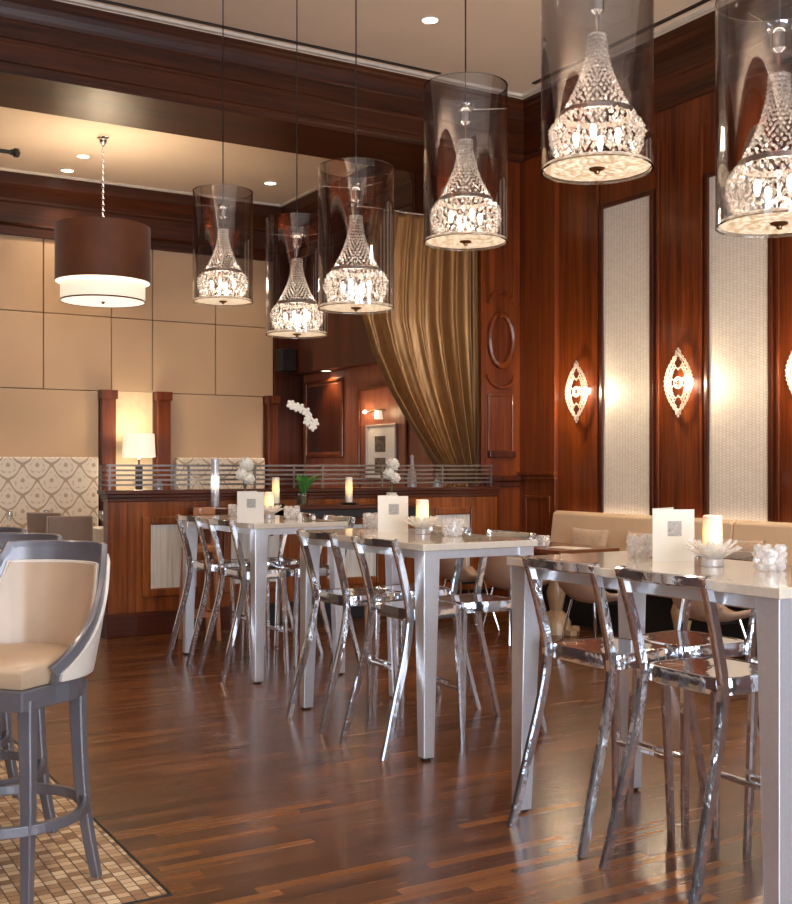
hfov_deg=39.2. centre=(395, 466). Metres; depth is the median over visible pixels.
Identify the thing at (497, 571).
shell chair
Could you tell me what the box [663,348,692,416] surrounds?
sconce
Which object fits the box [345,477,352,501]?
pillar candle
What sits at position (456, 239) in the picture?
glass pendant
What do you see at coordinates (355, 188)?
glass pendant
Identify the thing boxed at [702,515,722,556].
pillar candle
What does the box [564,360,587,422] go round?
sconce
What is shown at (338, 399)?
wall
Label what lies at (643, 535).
throw cushion
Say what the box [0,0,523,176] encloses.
beam
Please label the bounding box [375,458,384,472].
print
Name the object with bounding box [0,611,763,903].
floor
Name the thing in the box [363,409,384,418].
sconce
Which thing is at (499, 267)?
wall pier
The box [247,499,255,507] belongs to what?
picture
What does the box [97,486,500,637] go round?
partition wall
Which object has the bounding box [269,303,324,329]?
lampshade
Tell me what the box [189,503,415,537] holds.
bar shelf
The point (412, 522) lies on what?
candle holder
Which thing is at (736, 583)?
table
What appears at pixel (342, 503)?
plate
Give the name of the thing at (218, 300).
glass pendant
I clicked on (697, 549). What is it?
candle holder
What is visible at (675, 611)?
dining table
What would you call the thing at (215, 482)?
vase
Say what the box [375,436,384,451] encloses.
print
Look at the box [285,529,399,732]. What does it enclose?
metal bar stool
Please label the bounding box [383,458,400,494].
potted flower
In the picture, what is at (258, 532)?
table
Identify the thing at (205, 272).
lampshade
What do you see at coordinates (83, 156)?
recessed light
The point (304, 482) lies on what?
potted orchid
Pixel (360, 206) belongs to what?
curtain rod
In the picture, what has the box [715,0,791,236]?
glass pendant
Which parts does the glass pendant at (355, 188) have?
stem, cord, bulb, dish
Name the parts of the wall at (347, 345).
cream trim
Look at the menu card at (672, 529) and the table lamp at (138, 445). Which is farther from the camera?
the table lamp at (138, 445)
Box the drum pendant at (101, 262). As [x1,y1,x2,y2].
[54,133,150,307]
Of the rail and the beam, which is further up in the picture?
the beam
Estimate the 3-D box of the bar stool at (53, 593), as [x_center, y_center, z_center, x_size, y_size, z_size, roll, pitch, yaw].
[-1.297,0.861,3.816,0.565,1.182,0.623,0,0,21]
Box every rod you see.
[0,148,20,157]
[351,204,478,223]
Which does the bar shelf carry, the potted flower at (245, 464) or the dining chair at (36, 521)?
the potted flower at (245, 464)
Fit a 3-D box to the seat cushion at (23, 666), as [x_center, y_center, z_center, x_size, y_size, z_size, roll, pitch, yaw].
[-1.303,0.663,3.795,0.437,0.096,0.431,0,0,18]
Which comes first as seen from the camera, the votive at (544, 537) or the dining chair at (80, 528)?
the votive at (544, 537)
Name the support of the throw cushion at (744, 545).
on the banquette at (658, 618)
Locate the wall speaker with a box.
[275,348,296,372]
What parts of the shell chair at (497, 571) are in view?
leg, leg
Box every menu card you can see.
[237,491,263,522]
[378,495,407,531]
[652,507,693,561]
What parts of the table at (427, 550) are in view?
leg, leg, leg, leg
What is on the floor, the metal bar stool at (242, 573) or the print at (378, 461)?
the metal bar stool at (242, 573)
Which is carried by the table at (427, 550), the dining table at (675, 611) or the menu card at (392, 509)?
the menu card at (392, 509)
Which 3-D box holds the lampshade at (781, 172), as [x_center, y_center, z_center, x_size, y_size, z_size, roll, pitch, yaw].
[1.406,-1.017,4.071,0.390,0.187,0.396,0,0,15]
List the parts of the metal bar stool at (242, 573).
leg and post, rail, leg and post, leg, leg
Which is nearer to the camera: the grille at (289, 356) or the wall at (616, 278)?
the wall at (616, 278)
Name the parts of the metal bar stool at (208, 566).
leg and post, rail, leg and post, leg, leg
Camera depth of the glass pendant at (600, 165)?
4.47 m
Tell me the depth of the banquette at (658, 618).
9.48 m
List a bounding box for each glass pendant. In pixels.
[193,0,252,305]
[266,0,327,337]
[318,0,393,313]
[423,0,507,249]
[541,0,653,183]
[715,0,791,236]
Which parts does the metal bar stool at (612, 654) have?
leg and post, rail, leg and post, leg, leg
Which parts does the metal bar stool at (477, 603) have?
leg, leg and post, rail, leg and post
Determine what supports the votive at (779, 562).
on the table at (736, 583)
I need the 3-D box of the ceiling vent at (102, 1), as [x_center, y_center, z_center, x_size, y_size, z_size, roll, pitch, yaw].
[-2.588,-3.929,9.288,7.050,0.022,0.040,0,0,-31]
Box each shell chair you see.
[439,558,499,629]
[483,555,550,644]
[558,553,617,640]
[672,597,750,641]
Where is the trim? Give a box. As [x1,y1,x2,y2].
[523,0,791,161]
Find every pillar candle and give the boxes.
[264,492,273,513]
[272,477,278,502]
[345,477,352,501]
[416,499,428,527]
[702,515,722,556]
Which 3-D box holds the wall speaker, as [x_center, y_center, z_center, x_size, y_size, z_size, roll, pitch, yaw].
[-1.466,-1.420,14.820,0.215,0.300,0.228,0,0,-31]
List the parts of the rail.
return rail, post, post, post, horizontal rail, horizontal rail, horizontal rail, horizontal rail, horizontal rail, post, post, post, post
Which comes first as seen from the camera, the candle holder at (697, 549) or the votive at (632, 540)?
the candle holder at (697, 549)
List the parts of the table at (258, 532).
leg, leg, leg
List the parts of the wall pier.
arched moulding, panel moulding, oval moulding, chair rail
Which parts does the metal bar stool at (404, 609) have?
leg and post, rail, leg and post, leg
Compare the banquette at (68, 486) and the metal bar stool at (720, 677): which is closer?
the metal bar stool at (720, 677)
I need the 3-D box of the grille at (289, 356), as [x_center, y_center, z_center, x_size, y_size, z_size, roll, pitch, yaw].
[-1.408,-1.420,14.727,0.180,0.260,0.009,0,0,-31]
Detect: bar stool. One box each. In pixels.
[0,527,26,797]
[0,532,62,832]
[0,540,109,903]
[166,514,251,665]
[178,507,220,640]
[197,517,288,681]
[240,512,323,654]
[274,515,360,672]
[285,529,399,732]
[339,535,465,760]
[372,525,481,717]
[436,529,547,739]
[507,555,674,858]
[599,566,760,903]
[625,551,772,830]
[742,657,760,854]
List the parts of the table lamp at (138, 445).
lamp shade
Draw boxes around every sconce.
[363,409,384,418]
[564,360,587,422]
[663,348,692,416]
[785,351,791,392]
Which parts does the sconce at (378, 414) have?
lamp shade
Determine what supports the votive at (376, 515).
on the table at (427, 550)
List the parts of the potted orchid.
stem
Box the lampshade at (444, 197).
[429,195,501,233]
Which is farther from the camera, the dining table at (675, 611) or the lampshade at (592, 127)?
the dining table at (675, 611)
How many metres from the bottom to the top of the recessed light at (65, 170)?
0.012 m
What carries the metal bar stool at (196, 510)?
on the floor
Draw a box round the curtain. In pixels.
[362,209,478,485]
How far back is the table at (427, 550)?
5.64 m
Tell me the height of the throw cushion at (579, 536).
0.340 m
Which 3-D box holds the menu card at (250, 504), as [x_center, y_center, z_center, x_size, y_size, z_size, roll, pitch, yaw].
[-1.002,0.273,7.625,0.181,0.214,0.115,0,0,-12]
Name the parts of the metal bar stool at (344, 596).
leg and post, rail, leg and post, leg, leg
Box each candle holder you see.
[264,504,282,518]
[405,516,439,533]
[683,540,740,566]
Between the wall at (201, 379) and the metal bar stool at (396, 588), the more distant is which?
the wall at (201, 379)
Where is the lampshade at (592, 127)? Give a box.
[548,105,647,157]
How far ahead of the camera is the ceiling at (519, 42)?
9.96 m
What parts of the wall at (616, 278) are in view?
panel, chair rail, strip frame, strip frame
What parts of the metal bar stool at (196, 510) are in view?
leg, seat, rail, leg, leg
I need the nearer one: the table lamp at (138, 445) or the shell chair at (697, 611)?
the shell chair at (697, 611)
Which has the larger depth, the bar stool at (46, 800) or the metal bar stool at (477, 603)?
the metal bar stool at (477, 603)
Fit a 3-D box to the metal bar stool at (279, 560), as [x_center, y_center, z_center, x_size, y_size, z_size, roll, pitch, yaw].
[-0.905,0.907,8.654,0.542,1.097,0.464,0,0,-31]
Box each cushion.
[0,562,95,646]
[0,643,68,689]
[571,527,609,546]
[624,531,651,551]
[722,538,764,552]
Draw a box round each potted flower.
[236,457,254,490]
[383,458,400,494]
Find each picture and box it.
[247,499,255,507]
[365,423,396,479]
[389,504,398,514]
[668,521,681,535]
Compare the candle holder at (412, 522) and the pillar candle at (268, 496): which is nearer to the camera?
the candle holder at (412, 522)
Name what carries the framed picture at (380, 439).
attached to the wall at (338, 399)
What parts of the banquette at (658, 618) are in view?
backrest, seat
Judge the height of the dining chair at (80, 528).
0.960 m
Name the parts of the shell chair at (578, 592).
leg, leg, under frame, leg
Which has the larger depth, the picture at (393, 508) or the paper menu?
the paper menu
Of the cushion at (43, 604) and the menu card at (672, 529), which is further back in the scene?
the menu card at (672, 529)
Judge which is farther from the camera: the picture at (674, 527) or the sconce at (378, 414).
the sconce at (378, 414)
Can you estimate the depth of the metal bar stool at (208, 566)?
8.39 m
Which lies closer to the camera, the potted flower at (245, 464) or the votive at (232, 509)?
the votive at (232, 509)
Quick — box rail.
[99,464,492,490]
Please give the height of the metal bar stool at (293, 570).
1.097 m
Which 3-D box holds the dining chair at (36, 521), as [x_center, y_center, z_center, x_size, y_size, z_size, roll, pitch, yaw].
[-3.708,0.970,12.181,0.470,0.960,0.528,0,0,19]
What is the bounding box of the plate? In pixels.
[340,502,356,504]
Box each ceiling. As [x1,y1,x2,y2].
[0,107,362,203]
[54,0,735,98]
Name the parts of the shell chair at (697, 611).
under frame, leg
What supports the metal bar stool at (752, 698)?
on the floor
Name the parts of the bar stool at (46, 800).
frame, rail, leg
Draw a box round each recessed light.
[60,168,74,172]
[75,154,90,158]
[263,181,276,184]
[420,16,439,23]
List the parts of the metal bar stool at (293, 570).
leg, leg, leg and post, rail, leg and post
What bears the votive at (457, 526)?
on the table at (427, 550)
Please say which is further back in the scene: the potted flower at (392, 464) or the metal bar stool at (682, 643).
the potted flower at (392, 464)
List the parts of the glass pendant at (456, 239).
stem, cord, bulb, dish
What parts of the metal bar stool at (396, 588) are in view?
leg, leg, leg and post, rail, leg and post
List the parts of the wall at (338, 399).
moulding, moulding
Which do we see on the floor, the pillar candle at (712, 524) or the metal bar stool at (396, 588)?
the metal bar stool at (396, 588)
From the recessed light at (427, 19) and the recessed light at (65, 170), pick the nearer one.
the recessed light at (427, 19)
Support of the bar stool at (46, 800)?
on the floor
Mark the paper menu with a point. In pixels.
(559, 547)
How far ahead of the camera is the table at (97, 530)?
12.41 m
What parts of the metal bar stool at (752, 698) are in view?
leg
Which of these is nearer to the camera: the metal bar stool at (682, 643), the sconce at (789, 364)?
the metal bar stool at (682, 643)
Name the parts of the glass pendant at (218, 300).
stem, cord, bulb, dish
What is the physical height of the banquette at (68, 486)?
1.570 m
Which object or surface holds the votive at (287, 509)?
on the table at (258, 532)
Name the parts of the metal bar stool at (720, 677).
leg and post, rail, leg and post, leg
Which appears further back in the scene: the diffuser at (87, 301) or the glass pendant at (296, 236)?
the diffuser at (87, 301)
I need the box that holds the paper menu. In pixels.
[546,546,590,549]
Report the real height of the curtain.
4.035 m
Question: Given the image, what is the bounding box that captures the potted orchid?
[286,400,319,504]
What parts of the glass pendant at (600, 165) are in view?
stem, bulb, dish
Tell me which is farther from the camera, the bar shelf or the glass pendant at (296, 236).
the bar shelf
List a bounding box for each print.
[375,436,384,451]
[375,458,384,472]
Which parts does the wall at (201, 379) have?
fabric panel, fabric panel, fabric panel, fabric panel, fabric panel, fabric panel, fabric panel, niche panel, cream trim, fabric panel, fabric panel, fabric panel, fabric panel, fabric panel, corner panel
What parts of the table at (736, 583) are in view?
leg, leg, leg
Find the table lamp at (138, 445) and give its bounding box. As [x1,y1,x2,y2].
[122,433,155,489]
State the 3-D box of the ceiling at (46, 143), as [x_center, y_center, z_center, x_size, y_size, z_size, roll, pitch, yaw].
[-4.696,-3.550,11.169,11.350,0.100,3.600,0,0,-31]
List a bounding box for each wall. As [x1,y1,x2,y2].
[0,167,303,525]
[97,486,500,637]
[280,164,448,375]
[304,364,438,487]
[517,61,791,554]
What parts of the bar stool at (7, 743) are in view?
leg, rail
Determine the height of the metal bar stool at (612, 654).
1.097 m
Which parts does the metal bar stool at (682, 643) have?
leg, leg, leg and post, rail, leg and post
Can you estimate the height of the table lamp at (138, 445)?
0.905 m
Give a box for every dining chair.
[27,512,62,532]
[46,516,92,540]
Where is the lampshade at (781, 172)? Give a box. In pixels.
[724,154,791,213]
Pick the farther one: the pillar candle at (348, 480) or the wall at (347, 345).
the wall at (347, 345)
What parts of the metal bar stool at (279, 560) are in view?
leg, leg and post, rail, leg and post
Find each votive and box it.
[228,504,236,516]
[284,506,299,518]
[362,512,377,527]
[441,518,464,535]
[537,535,549,545]
[626,534,651,557]
[752,544,787,571]
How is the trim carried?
attached to the wall at (616, 278)
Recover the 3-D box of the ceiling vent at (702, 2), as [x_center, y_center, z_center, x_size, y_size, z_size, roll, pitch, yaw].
[2.953,-3.928,8.767,0.040,0.024,6.050,0,0,-31]
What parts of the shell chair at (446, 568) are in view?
under frame, leg, leg, leg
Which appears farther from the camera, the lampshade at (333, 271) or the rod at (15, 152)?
the rod at (15, 152)
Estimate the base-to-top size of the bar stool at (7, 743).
1.182 m
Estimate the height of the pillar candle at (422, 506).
0.159 m
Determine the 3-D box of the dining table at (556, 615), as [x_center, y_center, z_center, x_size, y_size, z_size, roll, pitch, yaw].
[1.398,1.070,9.698,0.660,0.760,0.900,0,0,-31]
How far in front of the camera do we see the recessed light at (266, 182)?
13.69 m
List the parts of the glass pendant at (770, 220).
dish, bulb, stem, cord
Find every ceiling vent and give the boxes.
[93,0,440,74]
[532,0,710,83]
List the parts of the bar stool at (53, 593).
leg, leg, seat frame, frame, rail, leg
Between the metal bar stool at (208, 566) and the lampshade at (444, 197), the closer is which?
the lampshade at (444, 197)
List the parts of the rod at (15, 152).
rod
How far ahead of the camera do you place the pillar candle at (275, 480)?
9.95 m
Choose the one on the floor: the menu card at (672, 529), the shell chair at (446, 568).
the shell chair at (446, 568)
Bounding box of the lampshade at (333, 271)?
[323,267,388,301]
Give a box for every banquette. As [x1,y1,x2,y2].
[0,457,97,527]
[175,458,264,488]
[542,510,791,656]
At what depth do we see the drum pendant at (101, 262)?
11.33 m
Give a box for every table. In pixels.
[93,526,102,541]
[183,514,347,683]
[300,528,537,760]
[507,551,791,903]
[534,542,619,636]
[670,559,751,659]
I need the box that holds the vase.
[211,459,218,506]
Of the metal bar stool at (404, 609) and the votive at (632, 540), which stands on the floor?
the metal bar stool at (404, 609)
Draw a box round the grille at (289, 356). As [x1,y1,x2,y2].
[283,350,295,369]
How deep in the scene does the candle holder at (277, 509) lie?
8.17 m
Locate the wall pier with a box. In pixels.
[449,157,521,596]
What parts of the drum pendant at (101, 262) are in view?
lamp shade, lamp shade, chain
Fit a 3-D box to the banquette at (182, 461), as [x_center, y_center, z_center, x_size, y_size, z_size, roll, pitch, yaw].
[-2.154,0.665,14.241,1.200,1.570,0.640,0,0,-31]
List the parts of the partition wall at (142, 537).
panel frame, panel frame, panel frame, panel frame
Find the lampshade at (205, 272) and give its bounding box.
[197,270,248,296]
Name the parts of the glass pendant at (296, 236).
stem, cord, bulb, dish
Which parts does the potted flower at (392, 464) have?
pot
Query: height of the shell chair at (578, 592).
0.804 m
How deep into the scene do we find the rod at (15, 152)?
11.46 m
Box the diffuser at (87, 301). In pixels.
[61,296,143,306]

